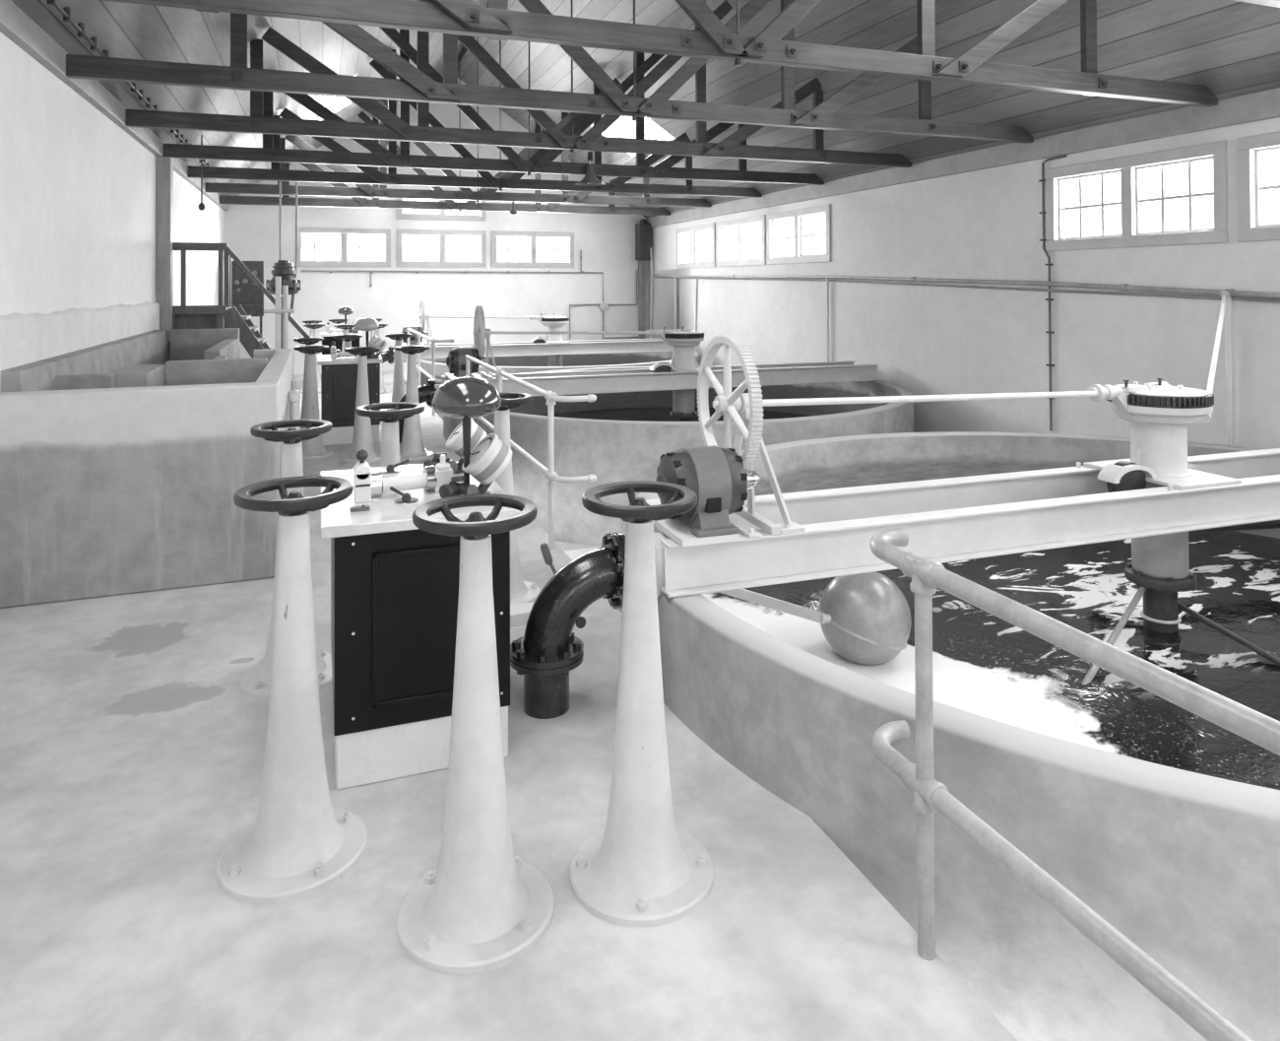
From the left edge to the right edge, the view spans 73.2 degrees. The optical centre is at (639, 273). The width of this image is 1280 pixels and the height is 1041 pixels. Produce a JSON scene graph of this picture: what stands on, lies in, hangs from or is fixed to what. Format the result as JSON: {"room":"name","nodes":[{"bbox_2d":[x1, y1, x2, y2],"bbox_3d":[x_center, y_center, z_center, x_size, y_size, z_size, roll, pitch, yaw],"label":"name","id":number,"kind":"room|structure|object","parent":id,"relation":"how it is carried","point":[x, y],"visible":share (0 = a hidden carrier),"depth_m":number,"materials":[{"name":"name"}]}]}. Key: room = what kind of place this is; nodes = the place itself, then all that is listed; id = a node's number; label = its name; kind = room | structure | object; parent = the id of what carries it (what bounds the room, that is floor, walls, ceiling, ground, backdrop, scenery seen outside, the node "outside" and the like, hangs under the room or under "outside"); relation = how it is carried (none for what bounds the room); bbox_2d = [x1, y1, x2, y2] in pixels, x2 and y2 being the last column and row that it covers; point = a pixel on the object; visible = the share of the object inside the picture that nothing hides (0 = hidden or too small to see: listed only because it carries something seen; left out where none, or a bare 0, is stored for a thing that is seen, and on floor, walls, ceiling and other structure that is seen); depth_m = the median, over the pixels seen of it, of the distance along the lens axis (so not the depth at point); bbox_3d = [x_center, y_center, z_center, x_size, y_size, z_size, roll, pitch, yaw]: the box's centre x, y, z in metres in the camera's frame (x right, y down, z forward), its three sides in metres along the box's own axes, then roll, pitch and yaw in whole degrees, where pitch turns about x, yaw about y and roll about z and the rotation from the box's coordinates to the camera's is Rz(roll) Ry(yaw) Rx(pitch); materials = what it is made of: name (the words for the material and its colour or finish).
{"room":"water treatment plant","nodes":[
{"label":"water treatment plant","id":0,"kind":"room"},
{"bbox_2d":[0,31,224,315],"bbox_3d":[-3.840,0.241,5.610,0.220,3.205,19.600,0,-1,-20],"label":"wall","id":1,"kind":"structure","parent":0,"point":[78,193],"depth_m":5.78,"materials":[{"name":"paint"}]},
{"bbox_2d":[0,301,159,391],"bbox_3d":[-4.013,0.445,6.433,0.050,0.423,4.630,0,-1,-20],"label":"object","id":2,"kind":"structure","parent":1,"relation":"attached to","point":[25,339],"depth_m":5.41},
{"bbox_2d":[0,0,227,210],"bbox_3d":[-3.725,-1.297,5.676,0.080,0.157,19.600,0,-1,-20],"label":"trim","id":3,"kind":"structure","parent":1,"relation":"attached to","point":[16,25],"depth_m":5.48,"materials":[{"name":"paint"}]},
{"bbox_2d":[155,156,173,341],"bbox_3d":[-4.814,-0.242,8.728,0.128,1.865,0.150,0,-1,-20],"label":"wall post","id":4,"kind":"object","parent":1,"relation":"attached to","point":[164,164],"visible":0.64,"depth_m":8.66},
{"bbox_2d":[219,64,671,215],"bbox_3d":[-3.040,-2.394,14.995,7.790,2.662,0.230,0,-1,-20],"label":"roof truss","id":5,"kind":"object","parent":1,"relation":"attached to","point":[355,202],"visible":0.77,"depth_m":14.77,"materials":[{"name":"wood"}]},
{"bbox_2d":[205,36,711,207],"bbox_3d":[-2.412,-2.420,13.309,7.790,2.662,0.230,0,-1,-20],"label":"roof truss","id":6,"kind":"object","parent":1,"relation":"attached to","point":[362,190],"visible":0.72,"depth_m":13.07,"materials":[{"name":"wood"}]},
{"bbox_2d":[187,40,761,197],"bbox_3d":[-1.801,-2.445,11.669,7.790,2.662,0.230,0,-1,-20],"label":"roof truss","id":7,"kind":"object","parent":1,"relation":"attached to","point":[370,174],"visible":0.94,"depth_m":11.37,"materials":[{"name":"wood"}]},
{"bbox_2d":[163,27,825,185],"bbox_3d":[-1.200,-2.469,10.057,7.790,2.662,0.230,0,-1,-20],"label":"roof truss","id":8,"kind":"object","parent":1,"relation":"attached to","point":[379,156],"visible":0.72,"depth_m":9.73,"materials":[{"name":"metal"}]},
{"bbox_2d":[575,151,605,186],"bbox_3d":[-0.588,-1.239,10.174,0.370,0.380,0.370,0,-1,-20],"label":"pendant lamp","id":9,"kind":"object","parent":8,"relation":"hanging from","point":[590,179],"visible":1,"depth_m":10.14,"materials":[{"name":"metal"}]},
{"bbox_2d":[125,0,911,167],"bbox_3d":[-0.572,-2.495,8.370,7.790,2.662,0.230,0,-1,-20],"label":"roof truss","id":10,"kind":"object","parent":1,"relation":"attached to","point":[394,128],"visible":0.93,"depth_m":8.03,"materials":[{"name":"metal"}]},
{"bbox_2d":[65,0,1033,143],"bbox_3d":[0.042,-2.520,6.721,7.790,2.662,0.230,0,-1,-20],"label":"roof truss","id":11,"kind":"object","parent":1,"relation":"attached to","point":[415,85],"visible":0.85,"depth_m":6.37,"materials":[{"name":"metal"}]},
{"bbox_2d":[101,0,1218,106],"bbox_3d":[0.657,-2.546,5.072,7.790,2.662,0.230,0,-1,-20],"label":"roof truss","id":12,"kind":"object","parent":1,"relation":"attached to","point":[714,40],"visible":0.98,"depth_m":5.01,"materials":[{"name":"metal"}]},
{"bbox_2d":[11,0,487,195],"bbox_3d":[-2.087,-2.582,6.306,4.105,2.814,20.000,0,-1,-20],"label":"ceiling","id":13,"kind":"structure","parent":0,"point":[129,31],"depth_m":7.23,"materials":[{"name":"wood"}]},
{"bbox_2d":[46,0,208,166],"bbox_3d":[-3.260,-1.454,4.944,0.036,0.080,13.500,0,-1,-20],"label":"cable","id":14,"kind":"object","parent":13,"relation":"attached to","point":[66,12],"visible":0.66,"depth_m":5.43,"materials":[{"name":"metal"}]},
{"bbox_2d":[296,72,358,120],"bbox_3d":[-4.427,-2.395,12.155,0.846,0.598,2.070,0,-1,-20],"label":"window","id":15,"kind":"structure","parent":13,"relation":"attached to","point":[349,102],"depth_m":12.56,"materials":[{"name":"glass"}]},
{"bbox_2d":[224,74,656,381],"bbox_3d":[-3.533,-0.837,16.317,8.230,7.150,0.220,0,-1,-20],"label":"wall","id":16,"kind":"structure","parent":0,"point":[607,241],"depth_m":16.21,"materials":[{"name":"paint"}]},
{"bbox_2d":[297,227,390,266],"bbox_3d":[-5.347,-0.464,15.569,1.627,0.700,0.145,0,-1,-20],"label":"window","id":17,"kind":"structure","parent":16,"relation":"in","point":[344,233],"depth_m":15.51,"materials":[{"name":"paint"}]},
{"bbox_2d":[396,229,486,267],"bbox_3d":[-3.720,-0.463,16.175,1.640,0.700,0.145,0,-1,-20],"label":"window","id":18,"kind":"structure","parent":16,"relation":"in","point":[441,234],"depth_m":16.12,"materials":[{"name":"paint"}]},
{"bbox_2d":[396,197,486,221],"bbox_3d":[-3.724,-1.253,16.186,1.640,0.520,0.145,0,-1,-20],"label":"window","id":19,"kind":"structure","parent":16,"relation":"in","point":[441,215],"depth_m":16.12,"materials":[{"name":"paint"}]},
{"bbox_2d":[300,269,603,302],"bbox_3d":[-3.358,0.279,16.210,5.623,0.673,0.045,0,-1,-20],"label":"conduit","id":20,"kind":"object","parent":16,"relation":"attached to","point":[330,271],"visible":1,"depth_m":16.17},
{"bbox_2d":[491,230,574,267],"bbox_3d":[-2.090,-0.463,16.782,1.640,0.700,0.145,0,-1,-20],"label":"window","id":21,"kind":"structure","parent":16,"relation":"in","point":[532,235],"depth_m":16.72,"materials":[{"name":"paint"}]},
{"bbox_2d":[569,269,638,338],"bbox_3d":[-0.718,0.619,17.190,1.444,1.364,0.062,0,-1,-20],"label":"conduit","id":22,"kind":"object","parent":16,"relation":"attached to","point":[604,306],"visible":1,"depth_m":17.17,"materials":[{"name":"metal"}]},
{"bbox_2d":[638,259,644,338],"bbox_3d":[0.036,0.611,17.405,0.100,1.750,0.130,0,-1,-20],"label":"post","id":23,"kind":"object","parent":16,"relation":"attached to","point":[641,263],"visible":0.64,"depth_m":17.35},
{"bbox_2d":[635,218,652,338],"bbox_3d":[0.088,0.146,17.352,0.280,2.481,0.300,0,-1,-20],"label":"pipe","id":24,"kind":"object","parent":23,"relation":"on","point":[643,230],"visible":0.96,"depth_m":17.26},
{"bbox_2d":[0,371,1017,1040],"bbox_3d":[-2.479,1.769,6.093,3.070,0.250,20.000,0,-1,-20],"label":"floor","id":25,"kind":"structure","parent":0,"point":[132,746],"depth_m":2.23,"materials":[{"name":"concrete"}]},
{"bbox_2d":[0,327,293,608],"bbox_3d":[-3.371,1.085,6.572,1.329,1.140,4.700,0,-1,-20],"label":"basin","id":26,"kind":"object","parent":25,"relation":"on","point":[123,464],"visible":0.9,"depth_m":4.41,"materials":[{"name":"concrete"}]},
{"bbox_2d":[275,276,281,353],"bbox_3d":[-2.833,0.325,6.752,0.040,0.600,0.040,0,-1,-20],"label":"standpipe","id":27,"kind":"object","parent":26,"relation":"on","point":[278,279],"visible":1,"depth_m":6.73,"materials":[{"name":"white metal"}]},
{"bbox_2d":[287,389,300,429],"bbox_3d":[-2.304,1.209,5.740,0.080,0.860,0.080,0,-1,-20],"label":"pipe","id":28,"kind":"object","parent":26,"relation":"attached to","point":[293,396],"visible":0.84,"depth_m":5.72,"materials":[{"name":"metal"}]},
{"bbox_2d":[166,242,232,360],"bbox_3d":[-4.743,0.693,9.295,0.600,2.010,0.870,0,-1,-20],"label":"platform","id":29,"kind":"object","parent":25,"relation":"on","point":[184,316],"visible":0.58,"depth_m":8.99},
{"bbox_2d":[222,246,310,358],"bbox_3d":[-4.105,0.546,9.520,0.881,1.684,0.812,0,-1,-20],"label":"stair","id":30,"kind":"structure","parent":29,"relation":"attached to","point":[250,338],"depth_m":9.12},
{"bbox_2d":[231,260,263,336],"bbox_3d":[-6.492,0.783,14.219,0.520,1.980,0.200,0,-1,-20],"label":"switchboard","id":31,"kind":"object","parent":25,"relation":"on","point":[245,292],"visible":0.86,"depth_m":14.25,"materials":[{"name":"metal"}]},
{"bbox_2d":[265,181,300,348],"bbox_3d":[-4.740,0.253,11.464,0.397,2.950,0.397,0,-1,2],"label":"machine","id":32,"kind":"object","parent":25,"relation":"on","point":[284,269],"visible":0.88,"depth_m":11.40,"materials":[{"name":"metal"}]},
{"bbox_2d":[282,285,288,348],"bbox_3d":[-3.042,0.884,7.391,0.044,1.560,0.044,0,-1,-20],"label":"standpipe","id":33,"kind":"object","parent":25,"relation":"on","point":[285,288],"visible":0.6,"depth_m":7.38,"materials":[{"name":"metal"}]},
{"bbox_2d":[239,419,332,699],"bbox_3d":[-1.387,1.104,3.436,0.380,0.998,0.380,0,-1,-40],"label":"stand","id":34,"kind":"object","parent":25,"relation":"on","point":[255,681],"visible":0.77,"depth_m":3.40,"materials":[{"name":"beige paint"}]},
{"bbox_2d":[216,475,367,903],"bbox_3d":[-0.947,1.088,2.363,0.380,0.998,0.380,0,-1,-20],"label":"stand","id":35,"kind":"object","parent":25,"relation":"on","point":[298,845],"visible":1,"depth_m":2.31,"materials":[{"name":"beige paint"}]},
{"bbox_2d":[293,337,323,429],"bbox_3d":[-3.541,1.193,9.218,0.380,0.998,0.380,0,-1,10],"label":"stand","id":36,"kind":"object","parent":25,"relation":"on","point":[308,342],"visible":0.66,"depth_m":9.17,"materials":[{"name":"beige paint"}]},
{"bbox_2d":[300,323,324,392],"bbox_3d":[-4.786,1.245,12.670,0.380,0.998,0.380,0,-1,-38],"label":"stand","id":37,"kind":"object","parent":25,"relation":"on","point":[314,327],"visible":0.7,"depth_m":12.64,"materials":[{"name":"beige paint"}]},
{"bbox_2d":[293,345,333,458],"bbox_3d":[-3.024,1.173,7.938,0.380,0.998,0.380,0,-1,-38],"label":"stand","id":38,"kind":"object","parent":25,"relation":"on","point":[313,448],"visible":0.85,"depth_m":7.89,"materials":[{"name":"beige paint"}]},
{"bbox_2d":[319,330,361,354],"bbox_3d":[-4.712,1.343,13.536,0.610,0.825,0.845,0,-1,-20],"label":"control console","id":39,"kind":"object","parent":25,"relation":"on","point":[328,338],"visible":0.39,"depth_m":13.15,"materials":[{"name":"paint"}]},
{"bbox_2d":[317,353,383,445],"bbox_3d":[-2.986,1.272,8.844,0.610,0.825,0.845,0,-1,-20],"label":"control console","id":40,"kind":"object","parent":25,"relation":"on","point":[339,375],"visible":0.73,"depth_m":8.47,"materials":[{"name":"paint"}]},
{"bbox_2d":[354,317,379,358],"bbox_3d":[-2.762,0.651,8.726,0.236,0.411,0.236,0,-1,-20],"label":"desk lamp","id":41,"kind":"object","parent":40,"relation":"on","point":[366,324],"visible":0.9,"depth_m":8.65,"materials":[{"name":"metal"}]},
{"bbox_2d":[339,346,381,463],"bbox_3d":[-2.483,1.167,7.713,0.380,0.998,0.380,0,-1,8],"label":"stand","id":42,"kind":"object","parent":25,"relation":"on","point":[362,435],"visible":0.9,"depth_m":7.66,"materials":[{"name":"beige paint"}]},
{"bbox_2d":[355,401,424,466],"bbox_3d":[-1.145,1.110,3.954,0.380,0.998,0.380,-1,-1,35],"label":"stand","id":43,"kind":"object","parent":25,"relation":"on","point":[390,438],"visible":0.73,"depth_m":3.92,"materials":[{"name":"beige paint"}]},
{"bbox_2d":[384,333,412,409],"bbox_3d":[-2.767,1.198,9.890,0.380,0.998,0.380,0,-1,12],"label":"stand","id":44,"kind":"object","parent":25,"relation":"on","point":[399,392],"visible":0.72,"depth_m":9.84,"materials":[{"name":"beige paint"}]},
{"bbox_2d":[394,345,433,460],"bbox_3d":[-2.076,1.167,7.854,0.380,0.998,0.380,0,-1,-36],"label":"stand","id":45,"kind":"object","parent":25,"relation":"on","point":[412,447],"visible":0.91,"depth_m":7.80,"materials":[{"name":"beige paint"}]},
{"bbox_2d":[320,460,519,789],"bbox_3d":[-0.820,1.183,3.089,0.610,0.825,0.845,0,-1,-20],"label":"control console","id":46,"kind":"object","parent":25,"relation":"on","point":[395,583],"visible":0.62,"depth_m":2.71,"materials":[{"name":"paint"}]},
{"bbox_2d":[353,448,452,503],"bbox_3d":[-0.821,0.684,2.998,0.348,0.172,0.097,0,-1,-31],"label":"valve","id":47,"kind":"object","parent":46,"relation":"on","point":[366,484],"visible":0.96,"depth_m":2.96,"materials":[{"name":"metal"}]},
{"bbox_2d":[371,472,382,497],"bbox_3d":[-0.904,0.724,2.950,0.035,0.080,0.080,0,-1,-20],"label":"gauge","id":48,"kind":"object","parent":47,"relation":"on","point":[376,480],"depth_m":2.92,"materials":[{"name":"silver metal"}]},
{"bbox_2d":[422,418,486,473],"bbox_3d":[-0.723,0.676,3.360,0.255,0.217,0.151,0,-1,-35],"label":"gauge","id":49,"kind":"object","parent":46,"relation":"on","point":[454,442],"visible":0.67,"depth_m":3.34,"materials":[{"name":"white metal"}]},
{"bbox_2d":[431,376,501,495],"bbox_3d":[-0.597,0.563,2.971,0.236,0.411,0.236,0,-1,-20],"label":"desk lamp","id":50,"kind":"object","parent":46,"relation":"on","point":[466,398],"visible":0.88,"depth_m":2.90,"materials":[{"name":"metal"}]},
{"bbox_2d":[439,432,511,498],"bbox_3d":[-0.566,0.666,2.962,0.256,0.224,0.176,0,-1,-20],"label":"gauge","id":51,"kind":"object","parent":46,"relation":"on","point":[490,456],"visible":0.88,"depth_m":2.92,"materials":[{"name":"white metal"}]},
{"bbox_2d":[398,379,447,443],"bbox_3d":[-2.201,1.375,8.668,0.632,0.607,0.274,0,-1,-20],"label":"pipe","id":52,"kind":"object","parent":25,"relation":"on","point":[426,393],"visible":0.41,"depth_m":8.60,"materials":[{"name":"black metal"}]},
{"bbox_2d":[407,327,454,415],"bbox_3d":[-2.884,1.262,11.711,0.258,0.922,3.243,0,-1,-20],"label":"pipe railing","id":53,"kind":"object","parent":25,"relation":"on","point":[433,341],"visible":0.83,"depth_m":10.62,"materials":[{"name":"white metal"}]},
{"bbox_2d":[396,493,554,974],"bbox_3d":[-0.406,1.082,2.137,0.380,0.998,0.380,0,-1,-35],"label":"stand","id":54,"kind":"object","parent":25,"relation":"on","point":[482,908],"visible":1,"depth_m":2.08,"materials":[{"name":"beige paint"}]},
{"bbox_2d":[493,391,540,604],"bbox_3d":[-0.690,1.113,4.315,0.380,0.998,0.380,0,-1,7],"label":"stand","id":55,"kind":"object","parent":25,"relation":"on","point":[522,591],"visible":0.47,"depth_m":4.28,"materials":[{"name":"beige paint"}]},
{"bbox_2d":[510,601,534,626],"bbox_3d":[-0.625,1.579,3.969,0.360,0.055,0.120,0,-1,-20],"label":"kerb","id":56,"kind":"object","parent":25,"relation":"on","point":[519,613],"depth_m":3.94,"materials":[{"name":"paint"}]},
{"bbox_2d":[465,355,596,549],"bbox_3d":[-0.929,1.181,6.464,0.258,0.922,3.243,0,-1,-20],"label":"pipe railing","id":57,"kind":"object","parent":25,"relation":"on","point":[551,477],"visible":0.74,"depth_m":5.08,"materials":[{"name":"white metal"}]},
{"bbox_2d":[510,531,670,718],"bbox_3d":[-0.176,1.291,3.234,0.632,0.607,0.274,0,-1,-20],"label":"pipe","id":58,"kind":"object","parent":25,"relation":"on","point":[548,649],"visible":0.91,"depth_m":3.12,"materials":[{"name":"black metal"}]},
{"bbox_2d":[569,480,713,926],"bbox_3d":[0.001,1.082,2.279,0.380,0.998,0.380,-1,-1,24],"label":"stand","id":59,"kind":"object","parent":25,"relation":"on","point":[641,869],"visible":1,"depth_m":2.22,"materials":[{"name":"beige paint"}]},
{"bbox_2d":[869,528,1279,1040],"bbox_3d":[1.280,1.091,0.308,0.147,0.914,4.114,0,-1,-19],"label":"pipe railing","id":60,"kind":"object","parent":25,"relation":"on","point":[930,796],"visible":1,"depth_m":1.71,"materials":[{"name":"metal"}]},
{"bbox_2d":[457,0,1279,218],"bbox_3d":[1.842,-2.520,7.769,4.281,2.934,20.000,0,-1,-20],"label":"ceiling","id":61,"kind":"structure","parent":0,"point":[1231,48],"depth_m":8.06,"materials":[{"name":"wood"}]},
{"bbox_2d":[589,116,675,157],"bbox_3d":[-0.132,-2.273,13.753,0.846,0.598,2.070,0,-1,-20],"label":"window","id":62,"kind":"structure","parent":61,"relation":"attached to","point":[604,134],"depth_m":13.59,"materials":[{"name":"glass"}]},
{"bbox_2d":[648,117,1279,448],"bbox_3d":[3.706,0.670,8.414,0.220,3.855,19.600,0,-1,-20],"label":"wall","id":63,"kind":"structure","parent":0,"point":[987,224],"depth_m":8.54,"materials":[{"name":"paint"}]},
{"bbox_2d":[676,222,715,268],"bbox_3d":[1.038,-0.468,15.399,0.145,0.755,1.680,0,-1,-20],"label":"window","id":64,"kind":"structure","parent":63,"relation":"in","point":[697,230],"depth_m":15.34,"materials":[{"name":"paint"}]},
{"bbox_2d":[715,214,766,266],"bbox_3d":[1.645,-0.493,13.769,0.145,0.755,1.680,0,-1,-20],"label":"window","id":65,"kind":"structure","parent":63,"relation":"in","point":[742,224],"depth_m":13.72,"materials":[{"name":"paint"}]},
{"bbox_2d":[766,203,831,264],"bbox_3d":[2.256,-0.518,12.129,0.145,0.755,1.700,0,-1,-20],"label":"window","id":66,"kind":"structure","parent":63,"relation":"in","point":[800,216],"depth_m":12.07,"materials":[{"name":"paint"}]},
{"bbox_2d":[826,277,830,361],"bbox_3d":[2.466,0.870,11.311,0.040,1.645,0.040,0,-1,-20],"label":"pipe","id":67,"kind":"object","parent":63,"relation":"attached to","point":[827,280],"visible":0.66,"depth_m":11.30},
{"bbox_2d":[645,87,1279,227],"bbox_3d":[3.575,-1.155,8.393,0.080,0.195,19.600,0,-1,-20],"label":"trim","id":68,"kind":"structure","parent":63,"relation":"attached to","point":[1264,104],"depth_m":7.98,"materials":[{"name":"paint"}]},
{"bbox_2d":[652,274,1279,303],"bbox_3d":[3.512,0.179,8.509,0.060,0.582,18.502,0,-1,-20],"label":"pipe","id":69,"kind":"object","parent":63,"relation":"attached to","point":[1122,288],"visible":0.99,"depth_m":7.93,"materials":[{"name":"metal"}]},
{"bbox_2d":[1038,154,1066,431],"bbox_3d":[3.775,0.189,7.854,0.038,2.501,0.290,0,-1,-20],"label":"conduit","id":70,"kind":"object","parent":63,"relation":"attached to","point":[1043,179],"visible":0.97,"depth_m":7.90,"materials":[{"name":"grey metal"}]},
{"bbox_2d":[1045,140,1228,251],"bbox_3d":[4.099,-0.594,7.180,0.145,0.755,1.683,0,-1,-20],"label":"window","id":71,"kind":"structure","parent":63,"relation":"in","point":[1130,168],"depth_m":7.12,"materials":[{"name":"paint"}]},
{"bbox_2d":[1224,296,1233,446],"bbox_3d":[4.324,0.881,6.325,0.040,1.470,0.040,0,-1,-20],"label":"pipe","id":72,"kind":"object","parent":63,"relation":"attached to","point":[1228,311],"visible":0.66,"depth_m":6.31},
{"bbox_2d":[1236,131,1279,242],"bbox_3d":[4.716,-0.619,5.524,0.145,0.755,1.683,0,-1,-20],"label":"window","id":73,"kind":"structure","parent":63,"relation":"in","point":[1250,150],"depth_m":6.21,"materials":[{"name":"paint"}]},
{"bbox_3d":[1.381,2.646,7.518,5.160,0.100,20.000,0,-1,-20],"label":"floor","id":74,"kind":"structure","parent":0,"visible":0},
{"bbox_2d":[416,351,698,420],"bbox_3d":[-1.378,2.022,14.354,4.700,1.360,4.700,0,-1,-20],"label":"tank","id":75,"kind":"object","parent":74,"relation":"on","point":[523,363],"visible":0.17,"depth_m":16.05,"materials":[{"name":"concrete"}]},
{"bbox_2d":[393,338,695,359],"bbox_3d":[-1.492,1.230,14.371,5.000,0.220,0.625,0,-1,-19],"label":"bridge","id":76,"kind":"object","parent":75,"relation":"on","point":[516,349],"visible":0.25,"depth_m":14.23,"materials":[{"name":"white paint"}]},
{"bbox_2d":[400,325,428,345],"bbox_3d":[-3.538,0.971,13.532,0.414,0.295,0.330,0,-1,-19],"label":"motor","id":77,"kind":"object","parent":76,"relation":"on","point":[413,340],"visible":0.64,"depth_m":13.42,"materials":[{"name":"grey metal"}]},
{"bbox_2d":[418,299,539,346],"bbox_3d":[-2.589,0.780,14.028,1.981,0.744,0.589,0,-1,-19],"label":"drive wheel","id":78,"kind":"object","parent":76,"relation":"on","point":[422,316],"visible":0.87,"depth_m":13.79,"materials":[{"name":"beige paint"}]},
{"bbox_2d":[529,313,570,366],"bbox_3d":[-1.502,1.371,14.385,0.670,1.402,0.560,0,-1,-19],"label":"column","id":79,"kind":"structure","parent":76,"relation":"on","point":[554,323],"depth_m":14.30,"materials":[{"name":"metal"}]},
{"bbox_2d":[554,540,601,560],"bbox_3d":[-0.786,2.438,7.327,0.955,0.330,0.650,0,-1,-20],"label":"concrete step","id":80,"kind":"structure","parent":74,"relation":"on","point":[573,550],"depth_m":7.12,"materials":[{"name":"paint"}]},
{"bbox_2d":[443,366,914,546],"bbox_3d":[0.404,1.949,9.598,5.060,1.360,5.060,0,-1,-20],"label":"tank","id":81,"kind":"object","parent":74,"relation":"on","point":[613,451],"visible":0.3,"depth_m":7.33,"materials":[{"name":"concrete"}]},
{"bbox_2d":[441,360,879,396],"bbox_3d":[0.364,1.157,9.620,5.000,0.220,0.625,0,-1,-19],"label":"bridge","id":82,"kind":"object","parent":81,"relation":"on","point":[633,379],"visible":0.6,"depth_m":9.43,"materials":[{"name":"white paint"}]},
{"bbox_2d":[446,347,487,378],"bbox_3d":[-1.758,0.898,8.753,0.414,0.295,0.330,0,-1,-19],"label":"motor","id":83,"kind":"object","parent":82,"relation":"on","point":[456,358],"visible":0.84,"depth_m":8.64,"materials":[{"name":"grey metal"}]},
{"bbox_2d":[473,305,653,380],"bbox_3d":[-0.791,0.707,9.256,1.981,0.744,0.589,0,-1,-19],"label":"drive wheel","id":84,"kind":"object","parent":82,"relation":"on","point":[480,333],"visible":0.79,"depth_m":8.95,"materials":[{"name":"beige paint"}]},
{"bbox_2d":[647,326,703,421],"bbox_3d":[0.410,1.298,9.655,0.670,1.402,0.560,0,-1,-19],"label":"column","id":85,"kind":"structure","parent":82,"relation":"on","point":[682,341],"depth_m":9.57,"materials":[{"name":"metal"}]},
{"bbox_2d":[665,337,703,346],"bbox_3d":[0.488,0.765,9.690,0.460,0.092,0.460,0,-1,-19],"label":"flange","id":86,"kind":"object","parent":85,"relation":"on","point":[674,342],"depth_m":9.51,"materials":[{"name":"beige paint"}]},
{"bbox_2d":[543,406,813,421],"bbox_3d":[0.404,1.979,9.598,4.794,0.300,4.794,0,-1,-20],"label":"water","id":87,"kind":"object","parent":81,"relation":"in","point":[662,414],"visible":0.06,"depth_m":11.29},
{"bbox_2d":[622,431,1279,1040],"bbox_3d":[2.446,1.865,4.117,5.060,1.360,5.060,0,-1,-20],"label":"tank","id":88,"kind":"object","parent":74,"relation":"on","point":[1184,864],"visible":0.41,"depth_m":2.14,"materials":[{"name":"concrete"}]},
{"bbox_2d":[624,448,1279,597],"bbox_3d":[2.388,1.074,4.186,5.000,0.220,0.625,0,-1,-19],"label":"bridge","id":89,"kind":"object","parent":88,"relation":"on","point":[962,518],"visible":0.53,"depth_m":3.79,"materials":[{"name":"white paint"}]},
{"bbox_2d":[655,445,759,537],"bbox_3d":[0.267,0.814,3.319,0.414,0.295,0.330,0,-1,-19],"label":"motor","id":90,"kind":"object","parent":89,"relation":"on","point":[720,480],"visible":0.88,"depth_m":3.20,"materials":[{"name":"grey metal"}]},
{"bbox_2d":[696,334,1096,534],"bbox_3d":[1.234,0.623,3.821,1.981,0.744,0.589,0,-1,-19],"label":"drive wheel","id":91,"kind":"object","parent":89,"relation":"on","point":[745,410],"visible":0.79,"depth_m":3.50,"materials":[{"name":"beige paint"}]},
{"bbox_2d":[1083,377,1241,632],"bbox_3d":[2.490,1.215,4.242,0.670,1.402,0.560,0,-1,-19],"label":"column","id":92,"kind":"structure","parent":89,"relation":"on","point":[1159,414],"depth_m":4.16,"materials":[{"name":"metal"}]},
{"bbox_2d":[1082,585,1147,684],"bbox_3d":[2.066,1.683,3.834,1.150,0.347,0.028,0,-1,-44],"label":"rod","id":93,"kind":"object","parent":92,"relation":"attached to","point":[1119,627],"visible":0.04,"depth_m":3.97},
{"bbox_2d":[1104,399,1213,424],"bbox_3d":[2.569,0.682,4.276,0.460,0.092,0.460,0,-1,-19],"label":"gear","id":94,"kind":"object","parent":92,"relation":"on","point":[1135,412],"depth_m":4.10,"materials":[{"name":"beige paint"}]},
{"bbox_2d":[1201,290,1229,423],"bbox_3d":[3.523,0.423,5.263,0.056,0.626,2.706,-1,-1,36],"label":"pipe","id":95,"kind":"object","parent":92,"relation":"attached to","point":[1225,294],"visible":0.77,"depth_m":5.10,"materials":[{"name":"metal"}]},
{"bbox_2d":[1177,601,1279,666],"bbox_3d":[2.877,1.748,3.734,0.026,0.306,1.210,0,-1,-25],"label":"rod","id":96,"kind":"object","parent":92,"relation":"attached to","point":[1250,646],"visible":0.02,"depth_m":4.00,"materials":[{"name":"metal"}]},
{"bbox_2d":[701,530,1279,789],"bbox_3d":[2.446,1.895,4.116,4.794,0.300,4.794,0,-1,-20],"label":"water","id":97,"kind":"object","parent":88,"relation":"in","point":[985,665],"visible":0.09,"depth_m":4.01,"materials":[{"name":"liquid"}]},
{"bbox_2d":[718,571,911,665],"bbox_3d":[0.761,1.572,4.058,0.989,0.409,0.418,-1,-1,24],"label":"float","id":98,"kind":"object","parent":97,"relation":"on","point":[865,618],"visible":0.94,"depth_m":3.81,"materials":[{"name":"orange metal"}]},
{"bbox_2d":[1188,519,1279,533],"bbox_3d":[3.477,1.484,5.131,1.732,0.100,0.100,0,-1,-9],"label":"pipe","id":99,"kind":"object","parent":88,"relation":"attached to","point":[1274,524],"visible":0.2,"depth_m":5.11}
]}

